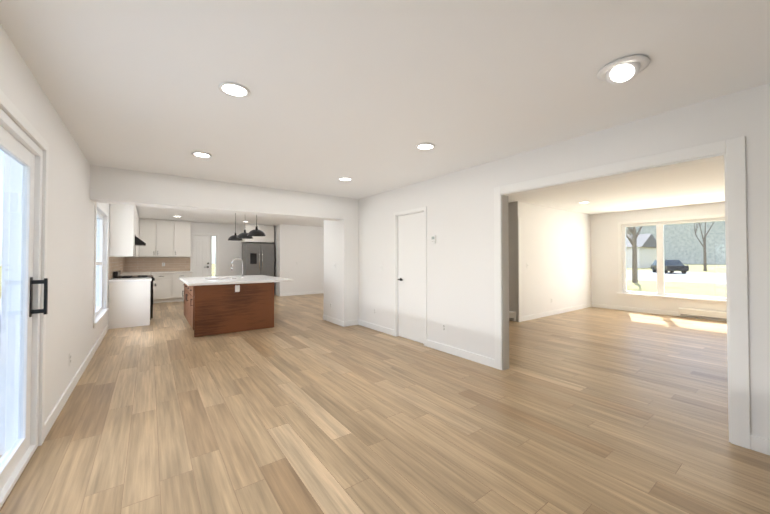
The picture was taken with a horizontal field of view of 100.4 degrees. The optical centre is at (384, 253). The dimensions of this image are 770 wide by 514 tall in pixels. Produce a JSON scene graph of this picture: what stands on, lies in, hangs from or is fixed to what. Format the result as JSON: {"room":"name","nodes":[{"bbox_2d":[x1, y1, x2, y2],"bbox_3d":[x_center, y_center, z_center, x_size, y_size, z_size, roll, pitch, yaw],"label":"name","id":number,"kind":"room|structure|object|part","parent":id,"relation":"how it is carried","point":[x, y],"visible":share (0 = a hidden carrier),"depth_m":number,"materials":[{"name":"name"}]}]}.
{"room":"empty dining room","nodes":[
{"label":"empty dining room","id":0,"kind":"room"},
{"bbox_2d":[0,24,119,454],"bbox_3d":[-3.608,0.123,3.745,0.180,2.440,13.750,1,-1,-36],"label":"wall","id":1,"kind":"structure","parent":0,"point":[70,264],"depth_m":2.68,"materials":[{"name":"white paint"}]},
{"bbox_2d":[0,108,47,508],"bbox_3d":[-1.650,0.286,1.148,0.190,2.028,2.550,1,-1,-36],"label":"sliding door","id":2,"kind":"structure","parent":1,"relation":"in","point":[21,149],"depth_m":2.08,"materials":[{"name":"glass"}]},
{"bbox_3d":[-1.630,0.295,1.162,0.058,1.755,2.280,1,-1,-36],"label":"glass","id":3,"kind":"part","parent":2,"relation":"part of","materials":[{"name":"clear glass"}]},
{"bbox_3d":[-2.303,0.288,2.132,0.080,0.260,0.036,1,-1,-36],"label":"handle","id":4,"kind":"part","parent":2,"relation":"part of","materials":[{"name":"black metal"}]},
{"bbox_2d":[44,324,108,438],"bbox_3d":[-3.699,1.297,4.014,0.014,0.100,4.380,1,-1,-36],"label":"baseboard","id":5,"kind":"structure","parent":1,"relation":"attached to","point":[49,422],"depth_m":2.97,"materials":[{"name":"white wood"}]},
{"bbox_2d":[95,211,102,315],"bbox_3d":[-4.413,0.150,4.859,0.080,1.576,1.396,1,-1,-36],"label":"window","id":6,"kind":"structure","parent":1,"relation":"in","point":[99,265],"depth_m":5.38,"materials":[{"name":"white glass"}]},
{"bbox_3d":[-4.415,0.150,4.858,0.007,1.480,1.300,1,-1,-36],"label":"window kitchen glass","id":7,"kind":"part","parent":6,"relation":"part of","materials":[{"name":"clear glass"}]},
{"bbox_2d":[109,204,136,255],"bbox_3d":[-5.069,-0.503,6.199,0.344,1.108,0.620,1,-1,-36],"label":"upper cabinet","id":8,"kind":"object","parent":1,"relation":"attached to","point":[123,218],"depth_m":5.96,"materials":[{"name":"white wood"}]},
{"bbox_3d":[-4.894,-0.502,5.956,0.339,1.117,0.020,1,-1,-36],"label":"panel","id":9,"kind":"part","parent":8,"relation":"part of","materials":[{"name":"white wood"}]},
{"bbox_2d":[137,213,140,247],"bbox_3d":[-6.604,-0.471,8.291,0.344,1.108,0.600,1,-1,-36],"label":"upper cabinet","id":10,"kind":"object","parent":1,"relation":"attached to","point":[138,219],"depth_m":8.77,"materials":[{"name":"white wood"}]},
{"bbox_2d":[137,248,140,255],"bbox_3d":[-6.971,-0.463,8.792,0.344,1.108,0.641,1,-1,-36],"label":"upper cabinet","id":11,"kind":"object","parent":1,"relation":"attached to","point":[138,249],"depth_m":9.00,"materials":[{"name":"white wood"}]},
{"bbox_2d":[135,236,145,245],"bbox_3d":[-5.409,-0.287,6.815,0.520,0.235,0.750,1,-1,-36],"label":"range hood","id":12,"kind":"object","parent":1,"relation":"attached to","point":[138,242],"visible":0.27,"depth_m":6.61,"materials":[{"name":"black metal"}]},
{"bbox_2d":[108,257,189,279],"bbox_3d":[-5.595,0.310,8.000,1.648,0.427,4.226,1,-1,-36],"label":"backsplash","id":13,"kind":"structure","parent":1,"relation":"attached to","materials":[{"name":"tile"}]},
{"bbox_2d":[90,165,358,320],"bbox_3d":[-2.290,0.150,5.484,4.003,2.440,0.884,1,-1,-36],"label":"wall","id":14,"kind":"structure","parent":0,"point":[339,216],"depth_m":5.24,"materials":[{"name":"white paint"}]},
{"bbox_2d":[323,315,344,326],"bbox_3d":[-1.034,1.334,6.379,0.017,0.100,0.898,1,-1,-36],"label":"baseboard","id":15,"kind":"structure","parent":14,"relation":"attached to","point":[342,323],"depth_m":6.31,"materials":[{"name":"white wood"}]},
{"bbox_2d":[191,222,270,275],"bbox_3d":[-4.675,0.241,11.395,7.150,2.440,0.150,1,-1,-36],"label":"wall","id":16,"kind":"structure","parent":0,"point":[229,251],"depth_m":10.81,"materials":[{"name":"white paint"}]},
{"bbox_2d":[141,218,172,255],"bbox_3d":[-6.797,-0.452,9.535,0.855,1.108,0.344,1,-1,-36],"label":"upper cabinet","id":17,"kind":"object","parent":16,"relation":"attached to","point":[164,238],"depth_m":9.41,"materials":[{"name":"white wood"}]},
{"bbox_2d":[173,220,190,255],"bbox_3d":[-6.277,-0.446,9.916,0.435,1.108,0.344,1,-1,-36],"label":"upper cabinet","id":18,"kind":"object","parent":16,"relation":"attached to","point":[181,229],"depth_m":9.77,"materials":[{"name":"white wood"}]},
{"bbox_2d":[192,234,216,276],"bbox_3d":[-5.899,0.422,10.481,0.698,2.049,0.169,1,-1,-36],"label":"back door","id":19,"kind":"structure","parent":16,"relation":"in","point":[202,257],"depth_m":10.43,"materials":[{"name":"white wood"}]},
{"bbox_3d":[-5.941,0.426,10.404,0.320,1.680,0.006,1,-1,-36],"label":"panel","id":20,"kind":"part","parent":19,"relation":"part of","materials":[{"name":"white wood"}]},
{"bbox_2d":[190,232,218,275],"bbox_3d":[-5.856,0.391,10.423,0.820,2.110,0.016,1,-1,-36],"label":"door frame","id":21,"kind":"structure","parent":16,"relation":"attached to","point":[191,257],"depth_m":10.45,"materials":[{"name":"white wood"}]},
{"bbox_2d":[241,224,273,242],"bbox_3d":[-4.418,-0.677,11.135,0.960,0.608,0.584,1,-1,-36],"label":"upper cabinet","id":22,"kind":"object","parent":16,"relation":"attached to","point":[268,230],"visible":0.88,"depth_m":10.96,"materials":[{"name":"white wood"}]},
{"bbox_2d":[271,224,323,295],"bbox_3d":[-2.708,0.252,12.094,2.850,2.440,1.050,1,-1,-36],"label":"wall","id":23,"kind":"structure","parent":0,"point":[303,246],"depth_m":11.24,"materials":[{"name":"white paint"}]},
{"bbox_2d":[280,291,323,295],"bbox_3d":[-2.393,1.415,11.647,2.850,0.100,0.014,1,-1,-36],"label":"baseboard","id":24,"kind":"structure","parent":23,"relation":"attached to","point":[311,292],"depth_m":11.24,"materials":[{"name":"white wood"}]},
{"bbox_2d":[0,293,769,513],"bbox_3d":[0.546,1.414,6.710,10.450,0.050,13.950,1,-1,-36],"label":"floor","id":25,"kind":"structure","parent":0,"point":[301,406],"depth_m":2.46,"materials":[{"name":"brown wood"}]},
{"bbox_2d":[108,281,150,328],"bbox_3d":[-4.955,0.959,6.249,0.614,0.845,0.638,1,-1,-36],"label":"base cabinet","id":26,"kind":"object","parent":25,"relation":"on","point":[129,303],"depth_m":5.98,"materials":[{"name":"white wood"}]},
{"bbox_3d":[-4.774,0.955,5.998,0.609,0.845,0.018,1,-1,-36],"label":"panel","id":27,"kind":"part","parent":26,"relation":"part of","materials":[{"name":"white wood"}]},
{"bbox_2d":[112,277,151,280],"bbox_3d":[-4.946,0.517,6.255,0.631,0.040,0.650,1,-1,-36],"label":"countertop","id":28,"kind":"structure","parent":26,"relation":"on","point":[116,279],"depth_m":6.09,"materials":[{"name":"white stone"}]},
{"bbox_2d":[113,270,155,319],"bbox_3d":[-5.327,0.881,6.856,0.702,1.020,0.760,1,-1,-36],"label":"range","id":29,"kind":"object","parent":25,"relation":"on","point":[116,274],"visible":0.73,"depth_m":6.71,"materials":[{"name":"black metal"}]},
{"bbox_2d":[152,273,171,302],"bbox_3d":[-6.633,1.009,9.465,0.525,0.845,0.614,1,-1,-36],"label":"base cabinet","id":30,"kind":"object","parent":25,"relation":"on","point":[162,292],"depth_m":9.25,"materials":[{"name":"white wood"}]},
{"bbox_2d":[121,273,151,275],"bbox_3d":[-6.427,0.548,8.273,0.631,0.040,2.796,1,-1,-36],"label":"countertop","id":31,"kind":"structure","parent":30,"relation":"on","point":[122,274],"depth_m":7.93,"materials":[{"name":"white stone"}]},
{"bbox_2d":[180,269,191,272],"bbox_3d":[-6.403,0.569,9.632,1.015,0.040,0.631,1,-1,-36],"label":"countertop","id":32,"kind":"structure","parent":30,"relation":"on","point":[181,270],"depth_m":9.74,"materials":[{"name":"white stone"}]},
{"bbox_2d":[172,273,191,300],"bbox_3d":[-6.215,1.014,9.772,0.511,0.845,0.614,1,-1,-36],"label":"base cabinet","id":33,"kind":"object","parent":25,"relation":"on","point":[177,285],"depth_m":9.47,"materials":[{"name":"white wood"}]},
{"bbox_2d":[184,282,273,336],"bbox_3d":[-3.137,0.960,6.306,1.325,0.844,1.856,1,-1,-36],"label":"kitchen island","id":34,"kind":"object","parent":25,"relation":"on","point":[214,305],"depth_m":5.55,"materials":[{"name":"brown wood"}]},
{"bbox_2d":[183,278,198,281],"bbox_3d":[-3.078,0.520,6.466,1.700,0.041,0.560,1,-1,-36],"label":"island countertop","id":35,"kind":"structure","parent":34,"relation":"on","point":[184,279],"depth_m":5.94,"materials":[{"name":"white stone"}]},
{"bbox_2d":[231,258,242,277],"bbox_3d":[-3.024,0.295,6.556,0.242,0.411,0.129,1,-1,-36],"label":"faucet","id":36,"kind":"object","parent":35,"relation":"on","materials":[{"name":"silver metal"}]},
{"bbox_3d":[-2.580,0.946,5.585,1.280,0.840,0.020,1,-1,-36],"label":"panel","id":37,"kind":"part","parent":34,"relation":"part of","materials":[{"name":"brown wood"}]},
{"bbox_2d":[235,285,239,291],"bbox_3d":[-2.570,0.614,5.581,0.075,0.115,0.006,1,-1,-36],"label":"outlet","id":38,"kind":"object","parent":34,"relation":"attached to","point":[237,287],"depth_m":5.58,"materials":[{"name":"white plastic"}]},
{"bbox_2d":[183,278,292,285],"bbox_3d":[-2.676,0.511,5.917,1.700,0.041,0.800,1,-1,-36],"label":"island countertop","id":39,"kind":"structure","parent":34,"relation":"on","point":[202,281],"depth_m":5.78,"materials":[{"name":"white stone"}]},
{"bbox_2d":[242,243,273,276],"bbox_3d":[-4.371,0.561,11.051,0.920,1.790,0.696,1,-1,-36],"label":"refrigerator","id":40,"kind":"object","parent":25,"relation":"on","point":[257,258],"visible":0.54,"depth_m":10.79,"materials":[{"name":"silver metal"}]},
{"bbox_2d":[0,0,769,226],"bbox_3d":[0.546,-1.101,6.749,10.450,0.100,13.950,1,-1,-36],"label":"ceiling","id":41,"kind":"structure","parent":0,"point":[367,97],"depth_m":2.11,"materials":[{"name":"white paint"}]},
{"bbox_2d":[191,152,211,157],"bbox_3d":[-2.033,-1.094,3.561,0.202,0.011,0.202,1,-1,-36],"label":"recessed light","id":42,"kind":"object","parent":41,"relation":"in","point":[202,154],"visible":0.96,"depth_m":3.54,"materials":[{"name":"white"}]},
{"bbox_2d":[218,82,250,97],"bbox_3d":[-1.028,-1.115,2.190,0.202,0.011,0.202,1,-1,-36],"label":"recessed light","id":43,"kind":"object","parent":41,"relation":"in","point":[233,89],"visible":0.98,"depth_m":2.18,"materials":[{"name":"white"}]},
{"bbox_2d":[228,213,242,240],"bbox_3d":[-3.367,-0.668,7.215,0.308,0.749,0.308,1,-1,-36],"label":"pendant light","id":44,"kind":"object","parent":41,"relation":"hanging from","point":[233,237],"visible":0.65,"depth_m":7.15,"materials":[{"name":"black metal"}]},
{"bbox_2d":[237,230,252,238],"bbox_3d":[-2.834,-0.679,6.490,0.308,0.749,0.308,1,-1,-36],"label":"pendant light","id":45,"kind":"object","parent":41,"relation":"hanging from","point":[244,234],"visible":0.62,"depth_m":6.39,"materials":[{"name":"black metal"}]},
{"bbox_2d":[247,215,265,235],"bbox_3d":[-2.314,-0.691,5.780,0.308,0.749,0.308,1,-1,-36],"label":"pendant light","id":46,"kind":"object","parent":41,"relation":"hanging from","point":[256,231],"visible":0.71,"depth_m":5.70,"materials":[{"name":"black metal"}]},
{"bbox_2d":[338,177,351,180],"bbox_3d":[-0.578,-1.077,4.654,0.202,0.011,0.202,1,-1,-36],"label":"recessed light","id":47,"kind":"object","parent":41,"relation":"in","point":[345,179],"visible":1,"depth_m":4.66,"materials":[{"name":"white"}]},
{"bbox_2d":[416,143,434,149],"bbox_3d":[0.416,-1.098,3.299,0.202,0.011,0.202,1,-1,-36],"label":"recessed light","id":48,"kind":"object","parent":41,"relation":"in","point":[425,146],"visible":0.98,"depth_m":3.29,"materials":[{"name":"white"}]},
{"bbox_2d":[597,55,649,84],"bbox_3d":[1.438,-1.108,1.940,0.260,0.122,0.260,1,-1,-36],"label":"recessed light","id":49,"kind":"object","parent":41,"relation":"in","point":[624,70],"visible":1,"depth_m":1.91,"materials":[{"name":"white"}]},
{"bbox_2d":[508,201,517,321],"bbox_3d":[2.306,0.174,7.092,0.122,2.440,1.448,1,-1,-36],"label":"wall","id":50,"kind":"structure","parent":0,"point":[513,249],"depth_m":6.55,"materials":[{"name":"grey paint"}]},
{"bbox_2d":[509,311,515,320],"bbox_3d":[2.455,1.278,6.718,0.056,0.182,0.600,1,-1,-36],"label":"baseboard heater","id":51,"kind":"object","parent":50,"relation":"attached to","point":[512,314],"visible":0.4,"depth_m":6.50,"materials":[{"name":"white metal"}]},
{"bbox_2d":[518,201,590,321],"bbox_3d":[4.043,0.181,7.540,3.450,2.440,0.120,1,-1,-36],"label":"wall","id":52,"kind":"structure","parent":0,"point":[555,249],"depth_m":7.33,"materials":[{"name":"white paint"}]},
{"bbox_2d":[522,303,591,321],"bbox_3d":[4.107,1.351,7.486,3.330,0.100,0.014,1,-1,-36],"label":"baseboard","id":53,"kind":"structure","parent":52,"relation":"attached to","point":[529,317],"depth_m":7.29,"materials":[{"name":"white wood"}]},
{"bbox_2d":[359,83,769,439],"bbox_3d":[1.623,0.118,3.432,0.120,2.440,7.056,1,-1,-36],"label":"wall","id":54,"kind":"structure","parent":0,"point":[459,205],"depth_m":3.79,"materials":[{"name":"white paint"}]},
{"bbox_2d":[357,319,393,335],"bbox_3d":[-0.184,1.324,5.761,0.017,0.100,1.131,1,-1,-36],"label":"baseboard","id":55,"kind":"structure","parent":54,"relation":"attached to","point":[389,331],"depth_m":5.71,"materials":[{"name":"white wood"}]},
{"bbox_2d":[394,207,426,345],"bbox_3d":[0.428,0.340,5.046,0.134,2.045,0.770,1,-1,-36],"label":"door frame","id":56,"kind":"structure","parent":54,"relation":"attached to","point":[411,211],"depth_m":5.17,"materials":[{"name":"white wood"}]},
{"bbox_2d":[398,212,423,343],"bbox_3d":[0.401,0.367,5.027,0.100,1.974,0.644,1,-1,-36],"label":"closet door","id":57,"kind":"structure","parent":54,"relation":"in","point":[410,276],"depth_m":5.03,"materials":[{"name":"white wood"}]},
{"bbox_2d":[431,235,435,242],"bbox_3d":[0.694,-0.200,4.581,0.024,0.110,0.080,1,-1,-36],"label":"thermostat","id":58,"kind":"object","parent":54,"relation":"attached to","point":[433,239],"visible":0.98,"depth_m":4.57,"materials":[{"name":"white plastic"}]},
{"bbox_2d":[442,323,445,331],"bbox_3d":[0.813,1.023,4.413,0.008,0.115,0.075,1,-1,-36],"label":"electrical outlet","id":59,"kind":"object","parent":54,"relation":"attached to","point":[443,327],"visible":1,"depth_m":4.42,"materials":[{"name":"white plastic"}]},
{"bbox_2d":[426,339,494,367],"bbox_3d":[0.948,1.300,4.220,0.014,0.100,1.155,1,-1,-36],"label":"baseboard","id":60,"kind":"structure","parent":54,"relation":"attached to","point":[471,356],"depth_m":4.14,"materials":[{"name":"white wood"}]},
{"bbox_2d":[501,195,508,369],"bbox_3d":[1.401,0.333,3.732,0.122,2.018,0.013,1,-1,-36],"label":"trim","id":61,"kind":"structure","parent":54,"relation":"attached to","point":[505,278],"depth_m":3.72,"materials":[{"name":"grey paint"}]},
{"bbox_2d":[494,136,750,448],"bbox_3d":[1.930,0.271,3.011,0.152,2.120,1.980,1,-1,-36],"label":"door frame","id":62,"kind":"structure","parent":54,"relation":"attached to","point":[731,152],"depth_m":2.24,"materials":[{"name":"white"}]},
{"bbox_2d":[750,434,769,454],"bbox_3d":[3.059,1.256,1.344,0.014,0.100,2.020,1,-1,-36],"label":"baseboard","id":63,"kind":"structure","parent":54,"relation":"attached to","point":[760,444],"depth_m":2.12,"materials":[{"name":"white wood"}]},
{"bbox_2d":[591,202,726,311],"bbox_3d":[7.089,0.165,6.457,0.180,2.440,5.470,1,-1,-36],"label":"wall","id":64,"kind":"structure","parent":0,"point":[604,262],"depth_m":8.04,"materials":[{"name":"white paint"}]},
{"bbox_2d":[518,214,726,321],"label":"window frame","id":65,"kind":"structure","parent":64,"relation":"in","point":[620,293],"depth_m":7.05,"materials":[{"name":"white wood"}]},
{"bbox_2d":[592,303,726,321],"bbox_3d":[7.046,1.333,6.333,0.014,0.100,5.350,1,-1,-36],"label":"baseboard","id":66,"kind":"structure","parent":64,"relation":"attached to","point":[672,313],"depth_m":7.60,"materials":[{"name":"white wood"}]},
{"bbox_2d":[622,218,725,299],"bbox_3d":[6.763,0.121,6.894,0.090,1.696,2.756,1,-1,-36],"label":"window","id":67,"kind":"structure","parent":64,"relation":"in","point":[660,265],"depth_m":7.37,"materials":[{"name":"clear glass"}]},
{"bbox_2d":[678,307,726,320],"bbox_3d":[7.003,1.272,6.333,0.056,0.182,1.800,1,-1,-36],"label":"baseboard heater","id":68,"kind":"object","parent":64,"relation":"attached to","point":[706,313],"depth_m":6.74,"materials":[{"name":"white metal"}]},
{"label":"outside","id":69,"kind":"structure","parent":0,"visible":0},
{"bbox_2d":[0,264,725,297],"bbox_3d":[22.965,2.231,35.270,200.000,0.100,190.000,1,-1,-36],"label":"lawn","id":70,"kind":"structure","parent":69,"point":[670,285],"depth_m":19.30,"materials":[{"name":"green plant"}]},
{"bbox_2d":[626,226,641,282],"bbox_3d":[16.815,-2.242,22.156,5.562,8.440,5.130,1,-1,-36],"label":"tree","id":71,"kind":"object","parent":70,"relation":"on","point":[634,267],"depth_m":21.57,"materials":[{"name":"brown plant"}]},
{"bbox_2d":[626,234,656,267],"bbox_3d":[42.046,-0.384,61.713,10.800,5.950,14.800,1,-1,-36],"label":"house","id":72,"kind":"structure","parent":70,"relation":"on","point":[649,240],"depth_m":54.80,"materials":[{"name":"beige"}]},
{"bbox_2d":[626,221,725,264],"bbox_3d":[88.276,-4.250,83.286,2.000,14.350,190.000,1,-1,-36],"label":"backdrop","id":73,"kind":"object","parent":70,"relation":"on","point":[688,234],"depth_m":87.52,"materials":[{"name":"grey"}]},
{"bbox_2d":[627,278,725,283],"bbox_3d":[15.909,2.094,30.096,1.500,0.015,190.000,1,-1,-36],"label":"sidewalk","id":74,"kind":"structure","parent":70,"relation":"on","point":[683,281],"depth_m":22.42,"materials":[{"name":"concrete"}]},
{"bbox_2d":[627,271,725,281],"bbox_3d":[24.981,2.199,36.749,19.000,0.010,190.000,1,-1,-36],"label":"street","id":75,"kind":"structure","parent":70,"relation":"on","point":[720,277],"depth_m":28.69,"materials":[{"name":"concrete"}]},
{"bbox_2d":[651,260,688,273],"bbox_3d":[31.448,1.445,35.552,1.820,1.449,4.500,0,-1,22],"label":"car","id":76,"kind":"object","parent":75,"relation":"on","point":[670,267],"depth_m":34.22,"materials":[{"name":"grey paint"}]},
{"bbox_2d":[694,221,714,270],"bbox_3d":[41.739,-2.605,40.974,5.931,9.749,4.827,1,-1,-36],"label":"tree","id":77,"kind":"object","parent":70,"relation":"on","point":[704,254],"depth_m":41.11,"materials":[{"name":"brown plant"}]}
]}

